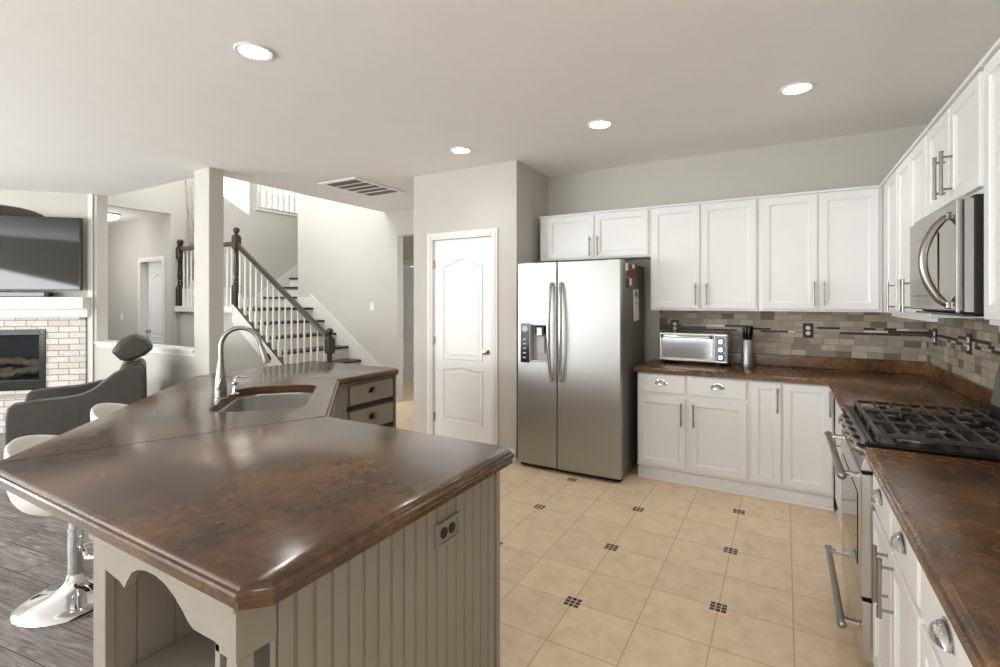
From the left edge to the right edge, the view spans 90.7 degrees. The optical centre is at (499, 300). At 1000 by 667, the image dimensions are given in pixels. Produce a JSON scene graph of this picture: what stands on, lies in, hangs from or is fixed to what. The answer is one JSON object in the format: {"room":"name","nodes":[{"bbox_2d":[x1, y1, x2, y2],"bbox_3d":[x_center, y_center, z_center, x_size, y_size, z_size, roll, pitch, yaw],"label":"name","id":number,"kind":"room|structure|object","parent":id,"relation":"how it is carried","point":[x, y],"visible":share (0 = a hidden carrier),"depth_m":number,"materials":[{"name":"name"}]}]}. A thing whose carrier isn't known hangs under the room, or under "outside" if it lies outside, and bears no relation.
{"room":"kitchen","nodes":[
{"label":"kitchen","id":0,"kind":"room"},
{"bbox_2d":[0,433,92,666],"bbox_3d":[-5.399,1.480,3.399,9.650,0.060,7.700,0,0,30],"label":"floor","id":1,"kind":"structure","parent":0,"point":[33,549],"depth_m":2.57,"materials":[{"name":"grey wood"}]},
{"bbox_2d":[0,297,90,432],"bbox_3d":[-5.880,0.702,5.722,1.955,1.494,0.820,0,0,-15],"label":"fireplace","id":2,"kind":"object","parent":1,"relation":"on","point":[43,340],"visible":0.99,"depth_m":5.83,"materials":[{"name":"brick"}]},
{"bbox_2d":[0,292,52,296],"bbox_3d":[-5.704,-0.076,5.644,0.955,0.058,0.093,0,0,-15],"label":"soundbar","id":3,"kind":"object","parent":2,"relation":"on","point":[2,294],"visible":1,"depth_m":5.67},
{"bbox_2d":[0,292,43,295],"bbox_3d":[-5.689,-0.076,5.601,0.860,0.043,0.004,0,0,-15],"label":"grille","id":4,"kind":"object","parent":3,"relation":"attached to","point":[1,293],"depth_m":5.66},
{"bbox_2d":[4,435,92,627],"bbox_3d":[-2.073,1.052,2.412,0.492,0.797,0.502,0,0,-15],"label":"bar stool","id":5,"kind":"object","parent":1,"relation":"on","point":[70,599],"visible":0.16,"depth_m":2.33,"materials":[{"name":"silver metal"}]},
{"bbox_2d":[5,333,152,446],"bbox_3d":[-3.818,0.886,4.578,0.983,1.128,0.862,0,0,-35],"label":"recliner chair","id":6,"kind":"object","parent":1,"relation":"on","point":[58,410],"visible":0.58,"depth_m":4.29,"materials":[{"name":"grey leather"}]},
{"bbox_2d":[90,403,126,421],"bbox_3d":[-2.321,1.052,3.183,0.492,0.797,0.502,0,0,-15],"label":"bar stool","id":7,"kind":"object","parent":1,"relation":"on","point":[99,410],"visible":0.05,"depth_m":3.17,"materials":[{"name":"white plastic"}]},
{"bbox_2d":[0,190,93,382],"bbox_3d":[-5.922,0.080,5.753,2.050,2.740,0.100,0,0,-15],"label":"wall","id":8,"kind":"structure","parent":0,"point":[48,204],"depth_m":5.89,"materials":[{"name":"beige paint"}]},
{"bbox_2d":[0,205,44,216],"bbox_3d":[-6.080,-0.670,6.052,1.440,1.240,0.560,0,0,-15],"label":"wall niche","id":9,"kind":"object","parent":8,"relation":"in","point":[4,210],"depth_m":6.28,"materials":[{"name":"brown paint"}]},
{"bbox_2d":[0,215,82,289],"bbox_3d":[-5.687,-0.552,5.697,1.495,0.855,0.126,0,0,-15],"label":"television","id":10,"kind":"object","parent":8,"relation":"attached to","point":[37,253],"visible":1,"depth_m":5.73,"materials":[{"name":"black plastic"}]},
{"bbox_2d":[88,194,92,381],"bbox_3d":[-4.942,0.080,5.958,0.050,2.740,0.012,0,0,-15],"label":"trim","id":11,"kind":"structure","parent":8,"relation":"attached to","point":[90,196],"depth_m":5.95,"materials":[{"name":"white paint"}]},
{"bbox_2d":[108,214,166,344],"bbox_3d":[-6.910,0.065,7.507,3.130,2.770,2.110,0,0,30],"label":"wall","id":12,"kind":"structure","parent":0,"point":[128,241],"depth_m":8.13,"materials":[{"name":"beige paint"}]},
{"bbox_2d":[138,256,164,344],"bbox_3d":[-5.442,0.383,7.791,0.810,2.135,0.132,0,0,30],"label":"trim","id":13,"kind":"structure","parent":12,"relation":"attached to","point":[142,267],"depth_m":7.92,"materials":[{"name":"white paint"}]},
{"bbox_2d":[145,262,161,343],"bbox_3d":[-5.420,0.410,7.829,0.690,2.060,0.102,0,0,30],"label":"door","id":14,"kind":"structure","parent":12,"relation":"in","point":[154,331],"depth_m":7.89,"materials":[{"name":"white paint"}]},
{"bbox_2d":[94,195,193,396],"bbox_3d":[-4.019,0.080,5.525,2.359,2.740,0.159,0,0,30],"label":"wall","id":15,"kind":"structure","parent":0,"point":[164,371],"depth_m":5.97,"materials":[{"name":"beige paint"}]},
{"bbox_2d":[94,340,193,356],"bbox_3d":[-3.914,0.520,5.487,2.139,0.070,0.190,0,0,30],"label":"half wall cap","id":16,"kind":"object","parent":15,"relation":"on","point":[157,348],"visible":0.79,"depth_m":5.18,"materials":[{"name":"white paint"}]},
{"bbox_2d":[188,280,193,305],"bbox_3d":[-4.746,-0.106,7.628,0.150,0.420,0.150,0,0,30],"label":"vase","id":17,"kind":"object","parent":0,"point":[188,280],"depth_m":7.58,"materials":[{"name":"white paper"}]},
{"bbox_2d":[108,177,297,349],"bbox_3d":[-4.151,-1.275,9.040,0.120,5.450,6.080,0,0,30],"label":"wall","id":18,"kind":"structure","parent":0,"point":[270,238],"depth_m":8.30,"materials":[{"name":"beige paint"}]},
{"bbox_2d":[185,297,309,306],"bbox_3d":[-3.929,0.020,7.844,1.460,0.170,1.330,0,0,30],"label":"baseboard","id":19,"kind":"structure","parent":18,"relation":"attached to","point":[303,301],"depth_m":8.10,"materials":[{"name":"white paint"}]},
{"bbox_2d":[258,185,295,211],"bbox_3d":[-3.779,-2.155,9.687,0.100,1.030,2.187,0,0,30],"label":"railing","id":20,"kind":"object","parent":18,"relation":"on","point":[259,190],"visible":0.37,"depth_m":9.10,"materials":[{"name":"white paint"}]},
{"bbox_2d":[256,206,297,216],"bbox_3d":[-3.720,-1.637,9.633,0.035,0.075,2.220,0,0,30],"label":"trim","id":21,"kind":"structure","parent":18,"relation":"attached to","point":[260,208],"depth_m":9.01,"materials":[{"name":"white paint"}]},
{"bbox_2d":[194,167,223,375],"bbox_3d":[-2.877,0.080,4.882,0.260,2.740,0.148,0,0,30],"label":"column","id":22,"kind":"structure","parent":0,"point":[208,182],"depth_m":4.82,"materials":[{"name":"beige paint"}]},
{"bbox_2d":[177,314,268,371],"bbox_3d":[-3.498,0.828,6.771,3.278,1.245,0.070,0,0,30],"label":"wall","id":23,"kind":"structure","parent":0,"point":[239,354],"depth_m":6.86,"materials":[{"name":"beige paint"}]},
{"bbox_2d":[257,184,297,212],"bbox_3d":[-4.575,-1.275,10.138,4.350,5.450,4.800,0,0,30],"label":"wall","id":24,"kind":"structure","parent":0,"point":[262,186],"depth_m":11.51,"materials":[{"name":"beige paint"}]},
{"bbox_2d":[298,193,413,401],"bbox_3d":[-1.737,-1.275,7.291,3.610,5.450,0.120,0,0,30],"label":"wall","id":25,"kind":"structure","parent":0,"point":[350,257],"depth_m":7.43,"materials":[{"name":"beige paint"}]},
{"bbox_2d":[403,236,413,262],"bbox_3d":[-0.675,0.080,7.492,4.650,2.740,1.290,0,0,30],"label":"wall","id":26,"kind":"structure","parent":0,"point":[408,241],"depth_m":8.66,"materials":[{"name":"beige paint"}]},
{"bbox_2d":[403,267,413,383],"bbox_3d":[-1.493,0.422,8.591,0.765,2.035,0.102,0,0,30],"label":"door","id":27,"kind":"structure","parent":26,"relation":"in","point":[408,272],"depth_m":8.66,"materials":[{"name":"white paint"}]},
{"bbox_2d":[403,262,413,266],"bbox_3d":[-1.470,0.390,8.630,0.921,2.120,0.132,0,0,30],"label":"trim","id":28,"kind":"structure","parent":26,"relation":"attached to","point":[412,263],"depth_m":8.63,"materials":[{"name":"white paint"}]},
{"bbox_2d":[414,160,547,458],"bbox_3d":[0.426,0.080,6.218,1.210,2.740,3.200,0,0,30],"label":"wall","id":29,"kind":"structure","parent":0,"point":[511,197],"depth_m":4.74,"materials":[{"name":"beige paint"}]},
{"bbox_2d":[433,237,490,443],"bbox_3d":[-0.384,0.415,4.836,0.698,2.050,0.102,0,0,30],"label":"door","id":30,"kind":"structure","parent":29,"relation":"in","point":[462,267],"depth_m":4.84,"materials":[{"name":"white paint"}]},
{"bbox_2d":[427,228,497,444],"bbox_3d":[-0.355,0.384,4.872,0.830,2.133,0.132,0,0,30],"label":"trim","id":31,"kind":"structure","parent":29,"relation":"attached to","point":[493,232],"depth_m":4.75,"materials":[{"name":"white paint"}]},
{"bbox_2d":[508,448,515,458],"bbox_3d":[-0.377,1.405,4.825,1.210,0.090,0.015,0,0,30],"label":"baseboard","id":32,"kind":"structure","parent":29,"relation":"attached to","point":[512,450],"depth_m":4.52,"materials":[{"name":"white paint"}]},
{"bbox_2d":[0,0,999,223],"bbox_3d":[-3.493,-1.440,4.148,12.205,0.300,10.900,0,0,30],"label":"ceiling","id":33,"kind":"structure","parent":0,"point":[108,98],"depth_m":2.93,"materials":[{"name":"paint"}]},
{"bbox_2d":[108,212,119,220],"bbox_3d":[-5.929,-1.266,7.456,0.320,0.107,0.320,0,0,30],"label":"dome light","id":34,"kind":"object","parent":33,"relation":"attached to","point":[111,216],"visible":0.4,"depth_m":7.42,"materials":[{"name":"white glass"}]},
{"bbox_2d":[233,42,273,60],"bbox_3d":[-1.269,-1.284,2.549,0.188,0.011,0.188,0,0,30],"label":"recessed light","id":35,"kind":"object","parent":33,"relation":"in","point":[249,50],"visible":1,"depth_m":2.54,"materials":[{"name":"white glass"}]},
{"bbox_2d":[318,177,404,196],"bbox_3d":[-1.550,-1.283,5.602,0.560,0.014,0.780,0,0,30],"label":"ceiling vent","id":36,"kind":"object","parent":33,"relation":"in","point":[356,185],"visible":1,"depth_m":5.55,"materials":[{"name":"white plastic"}]},
{"bbox_2d":[450,147,471,153],"bbox_3d":[-0.334,-1.284,4.220,0.188,0.011,0.188,0,0,30],"label":"recessed light","id":37,"kind":"object","parent":33,"relation":"in","point":[457,150],"visible":1,"depth_m":4.20,"materials":[{"name":"white glass"}]},
{"bbox_2d":[587,119,612,129],"bbox_3d":[0.729,-1.284,3.600,0.188,0.011,0.188,0,0,30],"label":"recessed light","id":38,"kind":"object","parent":33,"relation":"in","point":[596,124],"visible":1,"depth_m":3.58,"materials":[{"name":"white glass"}]},
{"bbox_2d":[779,81,814,95],"bbox_3d":[1.799,-1.284,2.991,0.188,0.011,0.188,0,0,30],"label":"recessed light","id":39,"kind":"object","parent":33,"relation":"in","point":[797,88],"visible":1,"depth_m":2.98,"materials":[{"name":"white glass"}]},
{"bbox_2d":[396,382,873,666],"bbox_3d":[-1.439,1.480,2.906,7.405,0.060,10.800,0,0,30],"label":"floor","id":40,"kind":"structure","parent":0,"point":[634,571],"depth_m":2.58,"materials":[{"name":"tile"}]},
{"bbox_2d":[174,265,396,395],"bbox_3d":[-2.675,0.023,8.129,3.346,2.854,3.345,0,0,30],"label":"staircase","id":41,"kind":"structure","parent":40,"relation":"on","point":[348,350],"depth_m":7.42,"materials":[{"name":"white wood"}]},
{"bbox_2d":[185,178,193,305],"bbox_3d":[-4.705,-0.984,7.667,0.182,2.176,0.431,0,0,30],"label":"branches","id":42,"kind":"object","parent":41,"relation":"on","point":[187,225],"visible":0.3,"depth_m":7.57,"materials":[{"name":"brown plant"}]},
{"bbox_2d":[176,227,240,306],"bbox_3d":[-4.265,-0.471,7.189,1.530,1.098,0.098,0,0,30],"label":"guard rail","id":43,"kind":"object","parent":41,"relation":"on","point":[180,250],"visible":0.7,"depth_m":7.34,"materials":[{"name":"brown wood"}]},
{"bbox_2d":[236,243,334,364],"bbox_3d":[-2.811,0.320,6.351,1.888,2.260,0.098,0,0,30],"label":"stair railing","id":44,"kind":"object","parent":41,"relation":"attached to","point":[329,341],"visible":0.74,"depth_m":6.38,"materials":[{"name":"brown wood"}]},
{"bbox_2d":[89,375,499,666],"bbox_3d":[-0.978,1.016,2.596,1.260,0.868,3.413,0,0,-21],"label":"kitchen island","id":45,"kind":"object","parent":40,"relation":"on","point":[402,601],"visible":0.48,"depth_m":1.31,"materials":[{"name":"beige paint"}]},
{"bbox_2d":[131,631,269,666],"bbox_3d":[-0.611,0.954,1.345,0.517,0.023,0.520,0,0,30],"label":"niche shelf","id":46,"kind":"object","parent":45,"relation":"attached to","point":[187,648],"depth_m":1.32,"materials":[{"name":"beige paint"}]},
{"bbox_2d":[0,361,514,610],"bbox_3d":[-1.192,0.558,2.643,1.682,0.046,3.738,0,0,-22],"label":"island countertop","id":47,"kind":"structure","parent":45,"relation":"on","point":[246,510],"depth_m":1.51,"materials":[{"name":"brown stone"}]},
{"bbox_2d":[231,375,245,394],"bbox_3d":[-1.504,0.481,2.843,0.078,0.108,0.043,0,0,-15],"label":"soap dispenser","id":48,"kind":"object","parent":47,"relation":"on","point":[234,383],"visible":1,"depth_m":2.83,"materials":[{"name":"silver metal"}]},
{"bbox_2d":[214,326,270,399],"bbox_3d":[-1.412,0.336,2.708,0.290,0.400,0.100,0,0,-15],"label":"faucet","id":49,"kind":"object","parent":47,"relation":"on","point":[220,390],"visible":1,"depth_m":2.69,"materials":[{"name":"silver metal"}]},
{"bbox_2d":[218,392,312,411],"bbox_3d":[-1.293,0.666,2.769,0.510,0.168,0.800,0,0,-15],"label":"sink","id":50,"kind":"object","parent":47,"relation":"in","point":[267,401],"visible":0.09,"depth_m":3.10,"materials":[{"name":"silver metal"}]},
{"bbox_2d":[435,511,459,550],"bbox_3d":[-0.163,0.715,1.542,0.012,0.075,0.118,0,0,30],"label":"wall outlet","id":51,"kind":"object","parent":45,"relation":"attached to","point":[447,530],"visible":1,"depth_m":1.54,"materials":[{"name":"beige paint"}]},
{"bbox_2d":[441,527,447,538],"bbox_3d":[-0.171,0.715,1.523,0.004,0.033,0.034,0,0,30],"label":"receptacle","id":52,"kind":"object","parent":51,"relation":"attached to","point":[444,530],"depth_m":1.52,"materials":[{"name":"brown plastic"}]},
{"bbox_2d":[449,522,455,532],"bbox_3d":[-0.150,0.715,1.559,0.004,0.033,0.034,0,0,30],"label":"receptacle","id":53,"kind":"object","parent":51,"relation":"attached to","point":[452,525],"depth_m":1.56,"materials":[{"name":"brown plastic"}]},
{"bbox_2d":[518,259,643,481],"bbox_3d":[0.724,0.557,4.414,0.917,1.785,0.868,0,0,30],"label":"refrigerator","id":54,"kind":"object","parent":40,"relation":"on","point":[580,341],"visible":0.99,"depth_m":4.09,"materials":[{"name":"silver metal"}]},
{"bbox_2d":[626,279,629,287],"bbox_3d":[1.055,-0.145,4.072,0.008,0.070,0.070,0,0,30],"label":"magnet","id":55,"kind":"object","parent":54,"relation":"attached to","point":[627,280],"visible":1,"depth_m":4.06},
{"bbox_2d":[633,289,638,320],"bbox_3d":[1.185,0.035,4.298,0.006,0.280,0.190,0,0,30],"label":"card","id":56,"kind":"object","parent":54,"relation":"attached to","point":[635,292],"visible":1,"depth_m":4.30,"materials":[{"name":"white paper"}]},
{"bbox_2d":[638,372,749,495],"bbox_3d":[1.627,1.016,4.099,0.830,0.868,0.648,0,0,30],"label":"base cabinet","id":57,"kind":"object","parent":40,"relation":"on","point":[693,430],"visible":0.96,"depth_m":3.84,"materials":[{"name":"white paint"}]},
{"bbox_2d":[750,380,833,510],"bbox_3d":[2.210,1.016,3.763,0.515,0.868,0.648,0,0,30],"label":"base cabinet","id":58,"kind":"object","parent":40,"relation":"on","point":[791,460],"visible":0.94,"depth_m":3.52,"materials":[{"name":"white paint"}]},
{"bbox_2d":[833,400,842,532],"bbox_3d":[2.278,1.016,2.810,0.664,0.868,1.052,0,0,30],"label":"base cabinet","id":59,"kind":"object","parent":40,"relation":"on","point":[838,428],"visible":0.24,"depth_m":3.18,"materials":[{"name":"white paint"}]},
{"bbox_2d":[633,352,992,415],"bbox_3d":[1.856,0.511,3.396,1.975,0.139,1.634,0,0,30],"label":"countertop","id":60,"kind":"structure","parent":59,"relation":"on","point":[846,384],"depth_m":3.51,"materials":[{"name":"brown stone"}]},
{"bbox_2d":[659,330,730,365],"bbox_3d":[1.663,0.401,4.230,0.553,0.270,0.299,0,0,30],"label":"toaster oven","id":61,"kind":"object","parent":60,"relation":"on","point":[681,346],"visible":1,"depth_m":4.13,"materials":[{"name":"silver metal"}]},
{"bbox_2d":[741,339,753,367],"bbox_3d":[2.015,0.424,4.021,0.092,0.222,0.092,0,0,30],"label":"holder","id":62,"kind":"object","parent":60,"relation":"on","point":[747,345],"visible":0.94,"depth_m":3.98,"materials":[{"name":"silver metal"}]},
{"bbox_2d":[742,326,744,339],"bbox_3d":[1.982,0.263,4.023,0.025,0.121,0.019,0,0,8],"label":"kitchen knife","id":63,"kind":"object","parent":62,"relation":"on","point":[743,329],"visible":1,"depth_m":4.02,"materials":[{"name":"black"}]},
{"bbox_2d":[744,326,746,339],"bbox_3d":[1.994,0.263,4.005,0.024,0.121,0.019,0,0,-37],"label":"kitchen knife","id":64,"kind":"object","parent":62,"relation":"on","point":[745,327],"visible":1,"depth_m":4.00,"materials":[{"name":"black plastic"}]},
{"bbox_2d":[748,326,750,339],"bbox_3d":[2.017,0.263,3.995,0.019,0.121,0.024,0,0,7],"label":"kitchen knife","id":65,"kind":"object","parent":62,"relation":"on","point":[749,327],"visible":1,"depth_m":3.99,"materials":[{"name":"black plastic"}]},
{"bbox_2d":[750,326,753,339],"bbox_3d":[2.040,0.263,4.002,0.020,0.121,0.025,0,0,-38],"label":"kitchen knife","id":66,"kind":"object","parent":62,"relation":"on","point":[752,327],"visible":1,"depth_m":4.00,"materials":[{"name":"black plastic"}]},
{"bbox_2d":[870,474,925,666],"bbox_3d":[1.447,1.016,1.367,0.664,0.868,0.735,0,0,30],"label":"base cabinet","id":67,"kind":"object","parent":40,"relation":"on","point":[898,619],"visible":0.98,"depth_m":1.46,"materials":[{"name":"white paint"}]},
{"bbox_2d":[824,361,999,663],"bbox_3d":[1.788,0.857,2.042,0.710,1.184,0.756,0,0,30],"label":"gas range","id":68,"kind":"object","parent":40,"relation":"on","point":[976,436],"visible":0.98,"depth_m":1.96,"materials":[{"name":"silver metal"}]},
{"bbox_2d":[844,399,999,462],"bbox_3d":[1.801,0.523,2.034,0.570,0.062,0.756,0,0,30],"label":"cooktop","id":69,"kind":"object","parent":68,"relation":"in","point":[976,436],"depth_m":1.95,"materials":[{"name":"metal"}]},
{"bbox_2d":[921,567,972,666],"bbox_3d":[1.062,1.016,0.698,0.664,0.868,0.800,0,0,30],"label":"base cabinet","id":70,"kind":"object","parent":40,"relation":"on","point":[941,646],"visible":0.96,"depth_m":1.03,"materials":[{"name":"white paint"}]},
{"bbox_2d":[863,447,999,666],"bbox_3d":[1.245,0.511,1.007,0.648,0.139,1.548,0,0,30],"label":"countertop","id":71,"kind":"structure","parent":70,"relation":"on","point":[947,509],"depth_m":1.16,"materials":[{"name":"brown stone"}]},
{"bbox_2d":[548,125,926,484],"bbox_3d":[1.841,0.080,4.421,3.035,2.740,0.120,0,0,30],"label":"wall","id":72,"kind":"structure","parent":0,"point":[864,159],"depth_m":4.29,"materials":[{"name":"beige paint"}]},
{"bbox_2d":[539,206,650,261],"bbox_3d":[0.915,-0.601,4.660,1.052,0.432,0.390,0,0,30],"label":"upper cabinet","id":73,"kind":"object","parent":72,"relation":"attached to","point":[623,234],"visible":0.95,"depth_m":4.50,"materials":[{"name":"white paint"}]},
{"bbox_2d":[671,320,678,330],"bbox_3d":[1.586,0.228,4.482,0.072,0.115,0.010,0,0,30],"label":"wall outlet","id":74,"kind":"object","parent":72,"relation":"attached to","point":[674,323],"visible":0.89,"depth_m":4.48,"materials":[{"name":"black plastic"}]},
{"bbox_2d":[650,196,757,310],"bbox_3d":[1.730,-0.368,4.191,0.826,0.897,0.390,0,0,30],"label":"upper cabinet","id":75,"kind":"object","parent":72,"relation":"attached to","point":[704,254],"visible":0.95,"depth_m":4.04,"materials":[{"name":"white paint"}]},
{"bbox_2d":[660,310,926,360],"bbox_3d":[2.297,0.261,4.084,1.904,0.361,0.009,0,0,30],"label":"backsplash","id":76,"kind":"structure","parent":72,"relation":"attached to","point":[867,335],"depth_m":3.93,"materials":[{"name":"tile"}]},
{"bbox_2d":[803,323,812,337],"bbox_3d":[2.475,0.237,3.970,0.072,0.115,0.010,0,0,30],"label":"wall outlet","id":77,"kind":"object","parent":72,"relation":"attached to","point":[807,327],"visible":1,"depth_m":3.97,"materials":[{"name":"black plastic"}]},
{"bbox_2d":[758,185,882,311],"bbox_3d":[2.426,-0.368,3.790,0.776,0.897,0.390,0,0,30],"label":"upper cabinet","id":78,"kind":"object","parent":72,"relation":"attached to","point":[820,250],"visible":0.99,"depth_m":3.64,"materials":[{"name":"white paint"}]},
{"bbox_2d":[927,36,999,406],"bbox_3d":[1.125,0.080,0.039,0.100,2.740,8.390,0,0,30],"label":"wall","id":79,"kind":"structure","parent":0,"point":[999,36],"depth_m":2.85,"materials":[{"name":"beige paint"}]},
{"bbox_2d":[879,165,900,313],"bbox_3d":[2.648,-0.368,3.149,0.366,0.897,0.610,0,0,30],"label":"upper cabinet","id":80,"kind":"object","parent":79,"relation":"attached to","point":[889,184],"visible":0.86,"depth_m":3.16,"materials":[{"name":"white paint"}]},
{"bbox_2d":[892,313,937,321],"bbox_3d":[2.314,0.090,2.781,0.026,0.020,1.010,0,0,30],"label":"rail","id":81,"kind":"object","parent":80,"relation":"attached to","point":[893,315],"visible":0.86,"depth_m":2.61,"materials":[{"name":"white paint"}]},
{"bbox_2d":[933,328,936,345],"bbox_3d":[2.978,0.245,3.385,0.010,0.115,0.072,0,0,30],"label":"wall outlet","id":82,"kind":"object","parent":79,"relation":"attached to","point":[934,329],"visible":1,"depth_m":3.37,"materials":[{"name":"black plastic"}]},
{"bbox_2d":[896,131,983,318],"bbox_3d":[2.321,-0.368,2.582,0.366,0.897,0.692,0,0,30],"label":"upper cabinet","id":83,"kind":"object","parent":79,"relation":"attached to","point":[912,167],"visible":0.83,"depth_m":2.66,"materials":[{"name":"white paint"}]},
{"bbox_2d":[924,62,984,214],"bbox_3d":[1.955,-0.596,1.946,0.366,0.442,0.765,0,0,30],"label":"upper cabinet","id":84,"kind":"object","parent":79,"relation":"attached to","point":[955,135],"visible":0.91,"depth_m":1.94,"materials":[{"name":"white paint"}]},
{"bbox_2d":[910,194,983,316],"bbox_3d":[1.903,-0.157,1.975,0.461,0.422,0.750,0,0,30],"label":"microwave","id":85,"kind":"object","parent":84,"relation":"attached to","point":[947,244],"visible":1,"depth_m":1.79,"materials":[{"name":"silver metal"}]},
{"bbox_2d":[926,318,999,388],"bbox_3d":[2.128,0.261,1.889,0.009,0.361,3.958,0,0,30],"label":"backsplash","id":86,"kind":"structure","parent":79,"relation":"attached to","point":[981,367],"depth_m":2.81,"materials":[{"name":"tile"}]},
{"bbox_2d":[966,333,971,354],"bbox_3d":[2.619,0.240,2.761,0.010,0.115,0.072,0,0,30],"label":"wall outlet","id":87,"kind":"object","parent":79,"relation":"attached to","point":[968,336],"visible":1,"depth_m":2.75,"materials":[{"name":"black plastic"}]},
{"bbox_2d":[980,38,999,325],"bbox_3d":[1.562,-0.368,1.265,0.366,0.897,0.800,0,0,30],"label":"upper cabinet","id":88,"kind":"object","parent":79,"relation":"attached to","point":[991,60],"visible":1,"depth_m":1.61,"materials":[{"name":"white paint"}]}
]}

